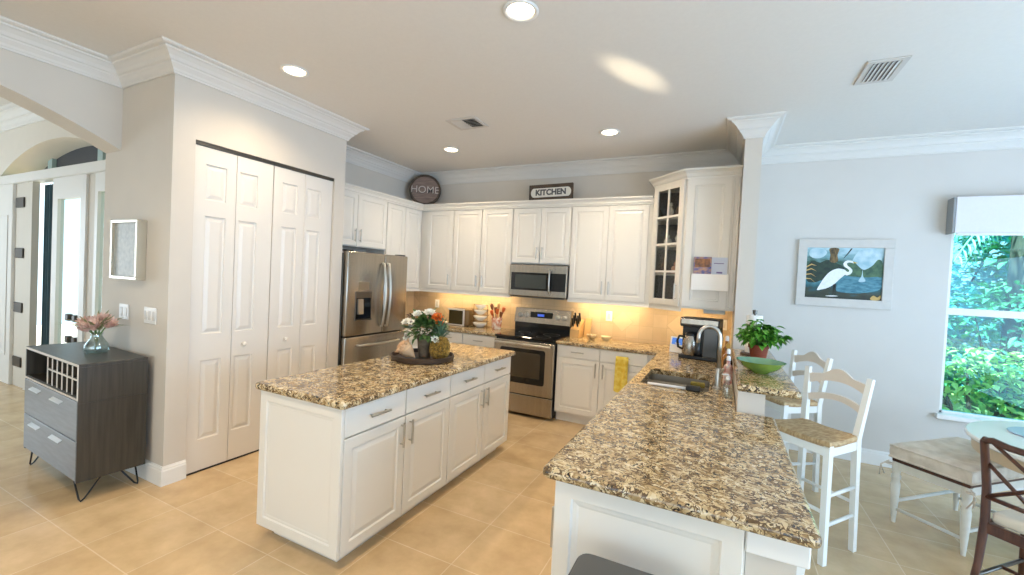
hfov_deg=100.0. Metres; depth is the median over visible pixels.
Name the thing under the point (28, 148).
wall
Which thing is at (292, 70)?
recessed light
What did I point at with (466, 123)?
ceiling vent
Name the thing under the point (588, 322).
cutting board
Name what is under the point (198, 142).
track
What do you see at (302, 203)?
door
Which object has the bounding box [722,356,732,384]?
dish soap bottle
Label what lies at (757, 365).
serving bowl
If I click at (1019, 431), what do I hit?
placemat
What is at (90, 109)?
wall header
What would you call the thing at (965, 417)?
window
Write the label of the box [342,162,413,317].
wall
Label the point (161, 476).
baseboard
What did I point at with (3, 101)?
ceiling
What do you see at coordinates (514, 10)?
recessed light
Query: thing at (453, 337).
base cabinet
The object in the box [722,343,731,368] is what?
oil bottle
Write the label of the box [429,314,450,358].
pineapple
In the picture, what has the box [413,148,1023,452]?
wall
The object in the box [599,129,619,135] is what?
recessed light
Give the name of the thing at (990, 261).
tree
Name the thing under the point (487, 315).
plate rack
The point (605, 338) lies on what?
bowl
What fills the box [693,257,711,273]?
photo card
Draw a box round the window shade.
[945,195,1023,235]
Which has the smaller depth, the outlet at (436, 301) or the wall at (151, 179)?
the wall at (151, 179)
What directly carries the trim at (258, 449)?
attached to the wall at (151, 179)
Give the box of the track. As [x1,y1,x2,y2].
[196,140,333,181]
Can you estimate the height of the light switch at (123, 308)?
0.115 m
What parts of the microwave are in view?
door glass, handle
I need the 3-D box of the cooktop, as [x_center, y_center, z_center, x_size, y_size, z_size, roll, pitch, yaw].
[0.257,0.582,5.191,0.752,0.026,0.560,3,1,26]
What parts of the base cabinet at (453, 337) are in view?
drawer, drawer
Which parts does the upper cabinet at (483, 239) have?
door, door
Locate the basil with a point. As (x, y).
(759, 348)
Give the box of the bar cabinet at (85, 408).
[23,341,147,501]
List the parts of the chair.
post, rail, rail, seat frame, leg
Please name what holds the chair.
on the floor
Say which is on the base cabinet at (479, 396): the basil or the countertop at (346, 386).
the countertop at (346, 386)
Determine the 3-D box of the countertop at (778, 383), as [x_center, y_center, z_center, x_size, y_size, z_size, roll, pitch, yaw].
[1.796,0.559,3.159,0.300,0.040,1.944,3,1,26]
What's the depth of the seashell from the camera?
3.29 m
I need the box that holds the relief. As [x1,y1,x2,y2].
[109,219,146,279]
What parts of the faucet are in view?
spout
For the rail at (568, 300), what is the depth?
4.78 m
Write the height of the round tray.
0.044 m
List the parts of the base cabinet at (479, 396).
door, drawer, handle, handle, door, drawer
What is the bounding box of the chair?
[970,436,1023,574]
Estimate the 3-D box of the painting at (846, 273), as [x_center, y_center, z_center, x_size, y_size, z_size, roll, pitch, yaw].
[3.196,-0.136,4.144,0.750,0.656,0.033,3,1,26]
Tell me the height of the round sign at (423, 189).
0.446 m
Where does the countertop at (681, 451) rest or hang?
on the base cabinet at (653, 540)
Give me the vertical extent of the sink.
0.174 m
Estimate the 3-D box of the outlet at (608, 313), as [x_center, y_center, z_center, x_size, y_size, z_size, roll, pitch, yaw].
[1.163,0.343,5.144,0.075,0.118,0.010,3,1,26]
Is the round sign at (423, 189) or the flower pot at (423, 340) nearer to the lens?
the flower pot at (423, 340)
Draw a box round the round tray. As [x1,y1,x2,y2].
[390,348,453,364]
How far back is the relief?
3.16 m
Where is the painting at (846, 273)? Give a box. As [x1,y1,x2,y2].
[795,239,895,309]
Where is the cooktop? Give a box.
[495,330,569,342]
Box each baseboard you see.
[126,459,186,486]
[789,444,1023,490]
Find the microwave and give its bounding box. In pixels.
[509,264,569,299]
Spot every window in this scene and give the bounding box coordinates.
[45,146,105,168]
[934,233,1023,422]
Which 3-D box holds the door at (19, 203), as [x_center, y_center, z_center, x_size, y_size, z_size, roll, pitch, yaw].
[-6.020,-0.033,5.201,1.070,2.425,0.078,3,1,26]
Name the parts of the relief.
panel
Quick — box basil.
[734,319,793,357]
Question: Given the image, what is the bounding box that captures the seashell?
[395,338,414,357]
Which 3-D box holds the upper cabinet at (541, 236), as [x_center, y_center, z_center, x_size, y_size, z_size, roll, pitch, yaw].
[0.406,-0.633,5.347,0.756,0.695,0.329,3,1,26]
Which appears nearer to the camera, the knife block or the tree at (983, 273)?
the knife block
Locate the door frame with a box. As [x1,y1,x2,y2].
[0,160,105,343]
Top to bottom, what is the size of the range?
1.185 m
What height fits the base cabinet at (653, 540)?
0.872 m
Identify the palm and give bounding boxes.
[953,233,1023,416]
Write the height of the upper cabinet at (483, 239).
1.094 m
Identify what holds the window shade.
attached to the wall at (904, 199)
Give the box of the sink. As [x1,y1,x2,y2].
[644,374,709,391]
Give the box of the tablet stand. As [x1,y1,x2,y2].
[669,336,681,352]
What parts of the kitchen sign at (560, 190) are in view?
panel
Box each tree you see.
[946,236,1022,383]
[952,236,1023,378]
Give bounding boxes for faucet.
[694,325,724,389]
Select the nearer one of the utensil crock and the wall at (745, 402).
the wall at (745, 402)
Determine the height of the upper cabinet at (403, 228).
1.094 m
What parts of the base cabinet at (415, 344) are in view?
drawer, door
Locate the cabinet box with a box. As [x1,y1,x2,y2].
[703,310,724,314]
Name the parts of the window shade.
rail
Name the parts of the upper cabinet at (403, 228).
door, door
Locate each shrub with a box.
[942,347,1023,419]
[944,256,1002,386]
[944,280,1023,418]
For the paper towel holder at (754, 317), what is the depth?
3.40 m
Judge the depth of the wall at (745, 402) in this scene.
3.70 m
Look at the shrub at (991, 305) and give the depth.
5.28 m
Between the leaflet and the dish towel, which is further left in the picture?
the dish towel
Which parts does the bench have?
leg, leg, leg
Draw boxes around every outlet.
[435,299,438,307]
[606,311,611,320]
[723,319,726,329]
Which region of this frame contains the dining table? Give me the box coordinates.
[964,421,1023,474]
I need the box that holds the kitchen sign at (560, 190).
[529,182,573,199]
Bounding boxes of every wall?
[0,120,92,175]
[101,74,346,465]
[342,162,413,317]
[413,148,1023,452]
[730,137,796,574]
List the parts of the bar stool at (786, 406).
leg, seat frame, rush seat, post, post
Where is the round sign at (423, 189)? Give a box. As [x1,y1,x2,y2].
[409,174,440,203]
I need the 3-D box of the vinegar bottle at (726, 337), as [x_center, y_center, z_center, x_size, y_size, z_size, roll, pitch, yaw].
[1.841,0.549,3.685,0.065,0.270,0.065,3,1,26]
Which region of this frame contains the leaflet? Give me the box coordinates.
[711,257,727,274]
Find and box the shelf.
[655,217,677,275]
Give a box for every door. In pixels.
[0,181,39,389]
[185,144,273,473]
[266,166,332,379]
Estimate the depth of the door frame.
4.39 m
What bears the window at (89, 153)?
in the wall at (28, 148)
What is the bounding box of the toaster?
[448,308,475,326]
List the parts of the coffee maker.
carafe handle, control panel, water tank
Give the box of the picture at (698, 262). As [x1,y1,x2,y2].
[695,259,709,266]
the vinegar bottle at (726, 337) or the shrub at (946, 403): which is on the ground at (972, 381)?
the shrub at (946, 403)
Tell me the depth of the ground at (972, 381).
8.40 m
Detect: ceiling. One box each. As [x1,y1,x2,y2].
[0,0,1023,172]
[0,97,10,105]
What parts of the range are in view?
handle, door glass, oven door, storage drawer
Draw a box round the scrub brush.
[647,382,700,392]
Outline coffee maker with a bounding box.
[676,316,723,362]
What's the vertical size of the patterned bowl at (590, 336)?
0.055 m
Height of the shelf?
0.591 m
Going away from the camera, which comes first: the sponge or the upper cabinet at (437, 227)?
the sponge
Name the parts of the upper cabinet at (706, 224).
door, frame, crown, panel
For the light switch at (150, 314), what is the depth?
3.10 m
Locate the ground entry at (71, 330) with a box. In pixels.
[36,323,76,344]
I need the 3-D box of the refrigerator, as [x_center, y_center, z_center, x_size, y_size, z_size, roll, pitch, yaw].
[-1.783,0.488,4.925,0.785,1.788,0.922,3,1,26]
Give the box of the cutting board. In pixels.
[583,318,591,337]
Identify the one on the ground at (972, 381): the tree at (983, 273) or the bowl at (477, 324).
the tree at (983, 273)
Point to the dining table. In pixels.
(976, 430)
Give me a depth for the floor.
2.72 m
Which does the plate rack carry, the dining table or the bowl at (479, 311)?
the bowl at (479, 311)
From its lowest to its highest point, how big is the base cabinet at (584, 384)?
0.872 m
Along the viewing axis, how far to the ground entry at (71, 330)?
9.09 m
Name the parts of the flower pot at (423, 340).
white flower, white flower, pot, white flower, white flower, orange flower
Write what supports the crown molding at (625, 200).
attached to the upper cabinet at (483, 239)
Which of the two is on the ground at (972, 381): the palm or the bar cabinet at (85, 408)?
the palm
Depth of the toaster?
5.75 m
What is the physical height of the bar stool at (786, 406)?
1.096 m
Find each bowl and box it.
[473,315,486,320]
[473,322,486,327]
[474,309,486,314]
[475,304,485,308]
[587,334,596,338]
[601,336,610,340]
[736,357,785,373]
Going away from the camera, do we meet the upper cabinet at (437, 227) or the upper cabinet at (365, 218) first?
the upper cabinet at (365, 218)
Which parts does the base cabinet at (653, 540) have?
handle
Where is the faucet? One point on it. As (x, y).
(718, 371)
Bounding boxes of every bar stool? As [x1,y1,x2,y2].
[765,350,832,491]
[775,366,875,566]
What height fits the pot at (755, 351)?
0.115 m
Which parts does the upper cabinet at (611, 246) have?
door, door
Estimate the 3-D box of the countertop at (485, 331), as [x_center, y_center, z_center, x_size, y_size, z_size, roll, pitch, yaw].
[-0.935,0.526,5.606,1.748,0.040,1.024,3,1,26]
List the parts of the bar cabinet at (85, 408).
pull, leg, pull, drawer, drawer, edge trim, pull, pull, leg, leg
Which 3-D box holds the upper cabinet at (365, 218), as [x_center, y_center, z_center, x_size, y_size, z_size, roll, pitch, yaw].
[-1.920,-0.784,5.013,0.363,0.610,0.980,3,1,26]
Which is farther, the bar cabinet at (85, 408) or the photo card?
the photo card
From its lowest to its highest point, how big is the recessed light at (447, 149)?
0.009 m
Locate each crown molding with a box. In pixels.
[0,15,1023,184]
[0,102,45,132]
[345,182,653,210]
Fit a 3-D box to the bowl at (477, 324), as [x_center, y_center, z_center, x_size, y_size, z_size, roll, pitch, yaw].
[-0.426,0.497,5.721,0.198,0.062,0.198,3,1,26]
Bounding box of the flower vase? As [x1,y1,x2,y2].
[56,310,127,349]
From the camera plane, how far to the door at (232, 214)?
3.40 m
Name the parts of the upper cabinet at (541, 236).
door, door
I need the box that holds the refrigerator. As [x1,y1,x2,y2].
[338,249,407,365]
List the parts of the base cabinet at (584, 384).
door, drawer, door, drawer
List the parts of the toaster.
trim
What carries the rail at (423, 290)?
attached to the upper cabinet at (483, 239)
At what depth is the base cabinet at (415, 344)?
5.48 m
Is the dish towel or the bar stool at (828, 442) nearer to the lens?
the bar stool at (828, 442)
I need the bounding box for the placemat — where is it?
[1007,427,1023,436]
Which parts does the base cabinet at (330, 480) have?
panel, door, drawer, handle, handle, handle, door, drawer, handle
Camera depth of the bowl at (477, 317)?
5.66 m
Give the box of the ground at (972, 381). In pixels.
[945,344,1023,414]
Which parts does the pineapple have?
crown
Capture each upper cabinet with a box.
[342,191,387,249]
[366,203,421,288]
[418,211,454,290]
[452,209,514,294]
[512,207,572,265]
[568,205,653,303]
[649,165,742,311]
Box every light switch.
[119,303,128,319]
[144,307,156,324]
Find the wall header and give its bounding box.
[0,48,122,152]
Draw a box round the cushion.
[889,437,1023,485]
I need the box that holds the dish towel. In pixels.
[613,356,628,391]
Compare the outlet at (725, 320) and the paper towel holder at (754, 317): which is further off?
the outlet at (725, 320)
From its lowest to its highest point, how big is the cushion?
0.102 m
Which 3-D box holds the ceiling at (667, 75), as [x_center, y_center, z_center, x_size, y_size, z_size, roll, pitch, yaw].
[0.245,-1.500,0.829,8.450,0.080,8.900,3,1,26]
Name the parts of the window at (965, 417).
sill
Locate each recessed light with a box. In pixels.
[280,64,308,77]
[443,147,459,152]
[503,0,538,21]
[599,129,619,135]
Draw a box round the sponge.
[690,381,704,387]
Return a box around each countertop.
[255,343,514,409]
[402,318,514,336]
[543,337,821,548]
[732,349,801,398]
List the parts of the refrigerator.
spout, door, control panel, freezer drawer, handle, handle, handle, door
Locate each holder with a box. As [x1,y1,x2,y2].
[691,274,728,290]
[740,310,762,355]
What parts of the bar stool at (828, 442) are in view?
post, rush seat, seat frame, leg, post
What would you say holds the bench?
on the floor
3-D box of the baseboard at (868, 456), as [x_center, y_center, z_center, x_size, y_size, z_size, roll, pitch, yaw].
[3.248,1.635,2.116,3.660,0.137,3.625,3,1,26]
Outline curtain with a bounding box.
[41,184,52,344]
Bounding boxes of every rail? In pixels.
[406,289,509,297]
[567,299,680,310]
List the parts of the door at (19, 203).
panel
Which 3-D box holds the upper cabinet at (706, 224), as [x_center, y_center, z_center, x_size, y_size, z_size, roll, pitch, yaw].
[1.836,-0.471,4.447,0.879,1.351,0.688,3,1,26]
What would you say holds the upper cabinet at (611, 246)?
attached to the wall at (904, 199)
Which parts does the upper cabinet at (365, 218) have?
door, door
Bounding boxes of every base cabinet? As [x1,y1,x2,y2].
[256,376,450,561]
[404,328,423,347]
[424,328,495,347]
[436,357,510,490]
[550,481,745,574]
[554,344,653,424]
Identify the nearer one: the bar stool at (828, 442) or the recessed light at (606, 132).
the bar stool at (828, 442)
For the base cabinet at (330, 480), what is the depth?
2.42 m
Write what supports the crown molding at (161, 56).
attached to the wall at (151, 179)
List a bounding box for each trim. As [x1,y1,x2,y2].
[186,449,258,475]
[745,531,810,574]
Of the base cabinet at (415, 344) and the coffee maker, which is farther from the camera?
the base cabinet at (415, 344)
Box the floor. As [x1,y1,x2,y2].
[0,381,1023,574]
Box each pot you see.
[399,308,448,357]
[748,343,769,357]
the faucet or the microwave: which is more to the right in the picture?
the faucet
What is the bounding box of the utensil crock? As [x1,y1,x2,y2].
[491,317,501,329]
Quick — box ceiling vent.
[445,116,488,129]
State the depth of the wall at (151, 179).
3.14 m
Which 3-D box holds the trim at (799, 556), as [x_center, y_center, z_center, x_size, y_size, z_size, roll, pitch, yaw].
[1.043,0.865,1.791,0.181,0.274,1.182,3,1,26]
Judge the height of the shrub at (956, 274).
2.408 m
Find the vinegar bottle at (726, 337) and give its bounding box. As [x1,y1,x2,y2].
[721,336,730,366]
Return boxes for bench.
[878,437,1023,556]
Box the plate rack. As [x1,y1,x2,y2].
[470,304,488,327]
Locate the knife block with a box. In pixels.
[570,319,583,338]
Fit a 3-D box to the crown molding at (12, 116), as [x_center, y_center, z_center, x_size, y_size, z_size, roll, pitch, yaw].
[-6.573,-1.961,2.334,5.150,0.172,5.600,3,1,26]
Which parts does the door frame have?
head rail, handle, handle, sidelight frame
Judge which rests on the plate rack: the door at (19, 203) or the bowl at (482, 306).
the bowl at (482, 306)
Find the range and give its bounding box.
[494,307,573,418]
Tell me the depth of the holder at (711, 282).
4.06 m

